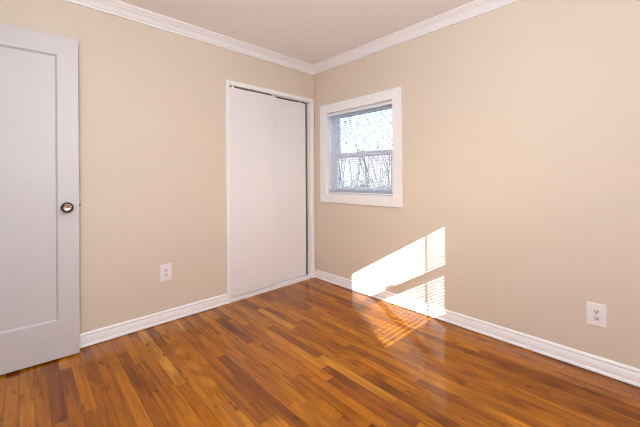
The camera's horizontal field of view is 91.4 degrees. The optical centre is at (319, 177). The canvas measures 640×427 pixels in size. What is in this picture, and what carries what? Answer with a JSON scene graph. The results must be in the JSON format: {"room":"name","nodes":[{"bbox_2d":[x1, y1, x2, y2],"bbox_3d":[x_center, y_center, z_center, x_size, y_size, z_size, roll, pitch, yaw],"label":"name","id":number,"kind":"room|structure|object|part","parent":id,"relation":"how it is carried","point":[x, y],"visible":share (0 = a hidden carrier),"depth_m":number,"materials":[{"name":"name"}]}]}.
{"room":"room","nodes":[
{"label":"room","id":0,"kind":"room"},
{"bbox_2d":[0,0,313,333],"bbox_3d":[-1.555,-0.050,2.227,4.050,2.410,0.050,0,0,-43],"label":"wall","id":1,"kind":"structure","parent":0,"point":[152,105],"depth_m":2.40,"materials":[{"name":"beige paint"}]},
{"bbox_2d":[80,293,226,347],"bbox_3d":[-1.468,1.104,2.256,1.708,0.092,0.019,0,0,-43],"label":"baseboard","id":2,"kind":"structure","parent":1,"relation":"attached to","point":[99,335],"depth_m":2.39,"materials":[{"name":"white paint"}]},
{"bbox_2d":[160,263,171,281],"bbox_3d":[-1.230,0.755,2.490,0.089,0.133,0.008,0,0,-43],"label":"wall outlet","id":3,"kind":"object","parent":1,"relation":"attached to","point":[165,269],"visible":1,"depth_m":2.49,"materials":[{"name":"white plastic"}]},
{"bbox_2d":[64,0,313,74],"bbox_3d":[-1.119,-1.217,2.559,2.950,0.080,0.076,0,0,-43],"label":"trim","id":4,"kind":"structure","parent":1,"relation":"attached to","point":[113,7],"depth_m":2.58,"materials":[{"name":"white paint"}]},
{"bbox_2d":[229,86,274,297],"bbox_3d":[-0.656,0.122,3.063,0.506,1.976,0.026,0,0,-43],"label":"door","id":5,"kind":"structure","parent":1,"relation":"in","point":[252,121],"depth_m":3.04,"materials":[{"name":"paint"}]},
{"bbox_2d":[225,80,314,303],"bbox_3d":[-0.462,0.126,3.215,1.080,2.046,0.016,0,0,-43],"label":"trim","id":6,"kind":"structure","parent":1,"relation":"attached to","point":[227,82],"depth_m":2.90,"materials":[{"name":"white paint"}]},
{"bbox_2d":[231,274,310,301],"bbox_3d":[-0.492,1.131,3.244,0.990,0.036,0.084,0,0,-43],"label":"trim","id":7,"kind":"structure","parent":1,"relation":"attached to","point":[303,277],"depth_m":3.22,"materials":[{"name":"white paint"}]},
{"bbox_2d":[274,96,305,282],"bbox_3d":[-0.351,0.120,3.412,0.497,1.976,0.024,0,0,-43],"label":"door","id":8,"kind":"structure","parent":1,"relation":"in","point":[289,116],"depth_m":3.42,"materials":[{"name":"paint"}]},
{"bbox_2d":[118,0,474,64],"bbox_3d":[-0.621,-1.330,1.349,4.210,0.140,4.020,0,0,-43],"label":"ceiling","id":9,"kind":"structure","parent":0,"point":[312,32],"depth_m":2.48,"materials":[{"name":"paint"}]},
{"bbox_2d":[0,278,639,426],"bbox_3d":[-0.607,1.210,1.349,4.210,0.120,4.020,0,0,-43],"label":"floor","id":10,"kind":"structure","parent":0,"point":[313,352],"depth_m":1.78,"materials":[{"name":"brown wood"}]},
{"bbox_2d":[280,0,639,368],"bbox_3d":[0.857,-0.063,2.740,0.160,2.410,4.020,0,0,-43],"label":"wall","id":11,"kind":"structure","parent":0,"point":[520,210],"depth_m":2.13,"materials":[{"name":"beige paint"}]},
{"bbox_2d":[320,87,402,207],"bbox_3d":[0.429,-0.268,3.193,0.198,1.067,1.041,0,0,-43],"label":"window","id":12,"kind":"structure","parent":11,"relation":"in","point":[394,95],"depth_m":3.16,"materials":[{"name":"white paint"}]},
{"bbox_2d":[327,101,392,195],"bbox_3d":[0.384,-0.269,3.150,0.052,0.866,0.843,0,0,-43],"label":"window blind","id":13,"kind":"object","parent":12,"relation":"attached to","point":[388,103],"visible":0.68,"depth_m":3.13,"materials":[{"name":"white plastic"}]},
{"bbox_3d":[0.392,0.157,3.155,0.026,0.015,0.831,0,0,-43],"label":"rail","id":14,"kind":"part","parent":13,"relation":"part of","materials":[{"name":"white plastic"}]},
{"bbox_3d":[0.587,-0.261,2.946,0.029,0.832,0.008,0,0,-43],"label":"ladder cord","id":15,"kind":"part","parent":13,"relation":"part of","materials":[{"name":"white fabric"}]},
{"bbox_3d":[0.453,-0.268,3.215,0.083,0.887,0.861,0,0,-43],"label":"frame","id":16,"kind":"part","parent":12,"relation":"part of","materials":[{"name":"white plastic"}]},
{"bbox_3d":[0.440,-0.056,3.202,0.028,0.424,0.804,0,0,-43],"label":"sash","id":17,"kind":"part","parent":12,"relation":"part of","materials":[{"name":"white plastic"}]},
{"bbox_3d":[0.462,-0.457,3.225,0.028,0.465,0.805,0,0,-43],"label":"sash","id":18,"kind":"part","parent":12,"relation":"part of","materials":[{"name":"white plastic"}]},
{"bbox_2d":[313,0,520,74],"bbox_3d":[0.968,-1.229,2.445,0.076,0.080,3.110,0,0,-43],"label":"trim","id":19,"kind":"structure","parent":11,"relation":"attached to","point":[475,8],"depth_m":2.61,"materials":[{"name":"white paint"}]},
{"bbox_2d":[315,269,639,386],"bbox_3d":[1.002,1.090,2.464,0.019,0.092,3.110,0,0,-43],"label":"baseboard","id":20,"kind":"structure","parent":11,"relation":"attached to","point":[606,367],"depth_m":2.16,"materials":[{"name":"white paint"}]},
{"bbox_2d":[586,301,606,328],"bbox_3d":[1.614,0.800,1.823,0.008,0.133,0.089,0,0,-43],"label":"wall outlet","id":21,"kind":"object","parent":11,"relation":"attached to","point":[596,313],"visible":1,"depth_m":1.82,"materials":[{"name":"white plastic"}]},
{"bbox_2d":[592,309,599,313],"bbox_3d":[1.613,0.781,1.821,0.004,0.027,0.034,0,0,-43],"label":"receptacle","id":22,"kind":"object","parent":21,"relation":"attached to","point":[594,311],"depth_m":1.82,"materials":[{"name":"white plastic"}]},
{"bbox_2d":[593,316,599,320],"bbox_3d":[1.613,0.820,1.821,0.004,0.027,0.034,0,0,-43],"label":"receptacle","id":23,"kind":"object","parent":21,"relation":"attached to","point":[595,318],"depth_m":1.82,"materials":[{"name":"white plastic"}]},
{"label":"outside","id":24,"kind":"structure","parent":0,"visible":0},
{"bbox_3d":[0.534,1.944,24.805,110.000,0.499,110.000,0,0,-43],"label":"ground","id":25,"kind":"structure","parent":24,"visible":0},
{"bbox_2d":[339,118,359,187],"bbox_3d":[1.455,-1.624,18.693,2.601,7.139,2.712,0,0,-43],"label":"bare tree","id":26,"kind":"object","parent":25,"relation":"on","point":[352,118],"visible":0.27,"depth_m":19.20,"materials":[{"name":"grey plant"}]},
{"bbox_2d":[339,115,360,187],"bbox_3d":[2.774,-2.995,32.194,3.534,9.863,5.177,0,0,-24],"label":"bare tree","id":27,"kind":"object","parent":25,"relation":"on","point":[358,115],"visible":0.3,"depth_m":33.24,"materials":[{"name":"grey plant"}]},
{"bbox_2d":[341,116,366,184],"bbox_3d":[2.550,-2.304,25.924,2.594,8.491,3.123,0,0,-43],"label":"bare tree","id":28,"kind":"object","parent":25,"relation":"on","point":[352,116],"visible":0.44,"depth_m":26.11,"materials":[{"name":"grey plant"}]},
{"bbox_2d":[342,118,367,185],"bbox_3d":[3.083,-3.287,37.992,7.715,10.439,3.996,0,0,-26],"label":"bare tree","id":29,"kind":"object","parent":25,"relation":"on","point":[345,118],"visible":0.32,"depth_m":38.88,"materials":[{"name":"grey plant"}]},
{"bbox_2d":[339,159,386,188],"bbox_3d":[0.549,0.742,6.195,1.676,2.418,2.023,0,0,8],"label":"shrub","id":30,"kind":"object","parent":25,"relation":"on","point":[372,159],"visible":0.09,"depth_m":6.52,"materials":[{"name":"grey plant"}]},
{"bbox_2d":[341,114,384,188],"bbox_3d":[1.075,-0.735,10.264,2.286,5.361,1.189,0,0,-26],"label":"bare tree","id":31,"kind":"object","parent":25,"relation":"on","point":[368,114],"visible":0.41,"depth_m":10.21,"materials":[{"name":"grey plant"}]},
{"bbox_2d":[343,158,388,188],"bbox_3d":[1.392,0.659,8.873,2.015,2.574,1.611,0,0,-43],"label":"shrub","id":32,"kind":"object","parent":25,"relation":"on","point":[377,158],"visible":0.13,"depth_m":8.91,"materials":[{"name":"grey plant"}]},
{"bbox_2d":[360,113,385,187],"bbox_3d":[5.085,-3.049,30.984,2.815,9.937,5.217,0,0,6],"label":"bare tree","id":33,"kind":"object","parent":25,"relation":"on","point":[368,113],"visible":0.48,"depth_m":31.13,"materials":[{"name":"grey plant"}]},
{"bbox_2d":[354,116,391,186],"bbox_3d":[2.229,-0.558,13.018,2.653,4.986,2.862,0,0,-43],"label":"tree","id":34,"kind":"object","parent":25,"relation":"on","point":[379,116],"visible":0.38,"depth_m":12.78,"materials":[{"name":"grey plant"}]},
{"bbox_2d":[359,112,391,185],"bbox_3d":[7.586,-3.944,37.293,5.940,11.712,4.430,0,0,-11],"label":"bare tree","id":35,"kind":"object","parent":25,"relation":"on","point":[391,112],"visible":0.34,"depth_m":36.27,"materials":[{"name":"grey plant"}]},
{"bbox_2d":[362,165,390,188],"bbox_3d":[1.912,0.800,7.575,1.872,2.286,1.440,0,0,6],"label":"shrub","id":36,"kind":"object","parent":25,"relation":"on","point":[386,185],"visible":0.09,"depth_m":7.60,"materials":[{"name":"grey plant"}]},
{"bbox_2d":[362,111,391,184],"bbox_3d":[4.891,-1.693,22.977,4.511,7.236,2.466,0,0,-25],"label":"bare tree","id":37,"kind":"object","parent":25,"relation":"on","point":[380,111],"visible":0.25,"depth_m":22.91,"materials":[{"name":"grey plant"}]},
{"bbox_2d":[370,109,391,186],"bbox_3d":[5.218,-2.461,27.122,3.667,8.778,2.798,0,0,-43],"label":"bare tree","id":38,"kind":"object","parent":25,"relation":"on","point":[390,109],"visible":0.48,"depth_m":27.53,"materials":[{"name":"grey plant"}]},
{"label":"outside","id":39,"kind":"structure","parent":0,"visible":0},
{"bbox_2d":[339,150,390,186],"bbox_3d":[16.939,-3.007,69.188,76.270,11.098,104.503,0,0,-43],"label":"hillside","id":40,"kind":"structure","parent":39,"point":[346,164],"depth_m":68.76,"materials":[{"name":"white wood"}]},
{"bbox_3d":[-1.199,-0.052,0.389,0.160,2.410,3.110,0,0,-43],"label":"wall","id":41,"kind":"structure","parent":0,"visible":0},
{"bbox_2d":[0,23,80,374],"bbox_3d":[-1.867,0.123,1.784,0.794,2.043,0.095,0,0,-40],"label":"door","id":42,"kind":"structure","parent":41,"relation":"in","point":[40,313],"depth_m":1.92,"materials":[{"name":"white paint"}]},
{"bbox_3d":[-1.889,0.065,1.805,0.563,1.676,0.009,0,0,-40],"label":"panel","id":43,"kind":"part","parent":42,"relation":"part of","materials":[{"name":"white wood"}]},
{"label":"knob","id":44,"kind":"part","parent":42,"relation":"part of","materials":[{"name":"silver metal"}]},
{"bbox_3d":[-1.587,0.187,1.960,0.047,0.047,0.007,0,0,-40],"label":"knob","id":45,"kind":"part","parent":42,"relation":"part of","materials":[{"name":"silver metal"}]}
]}

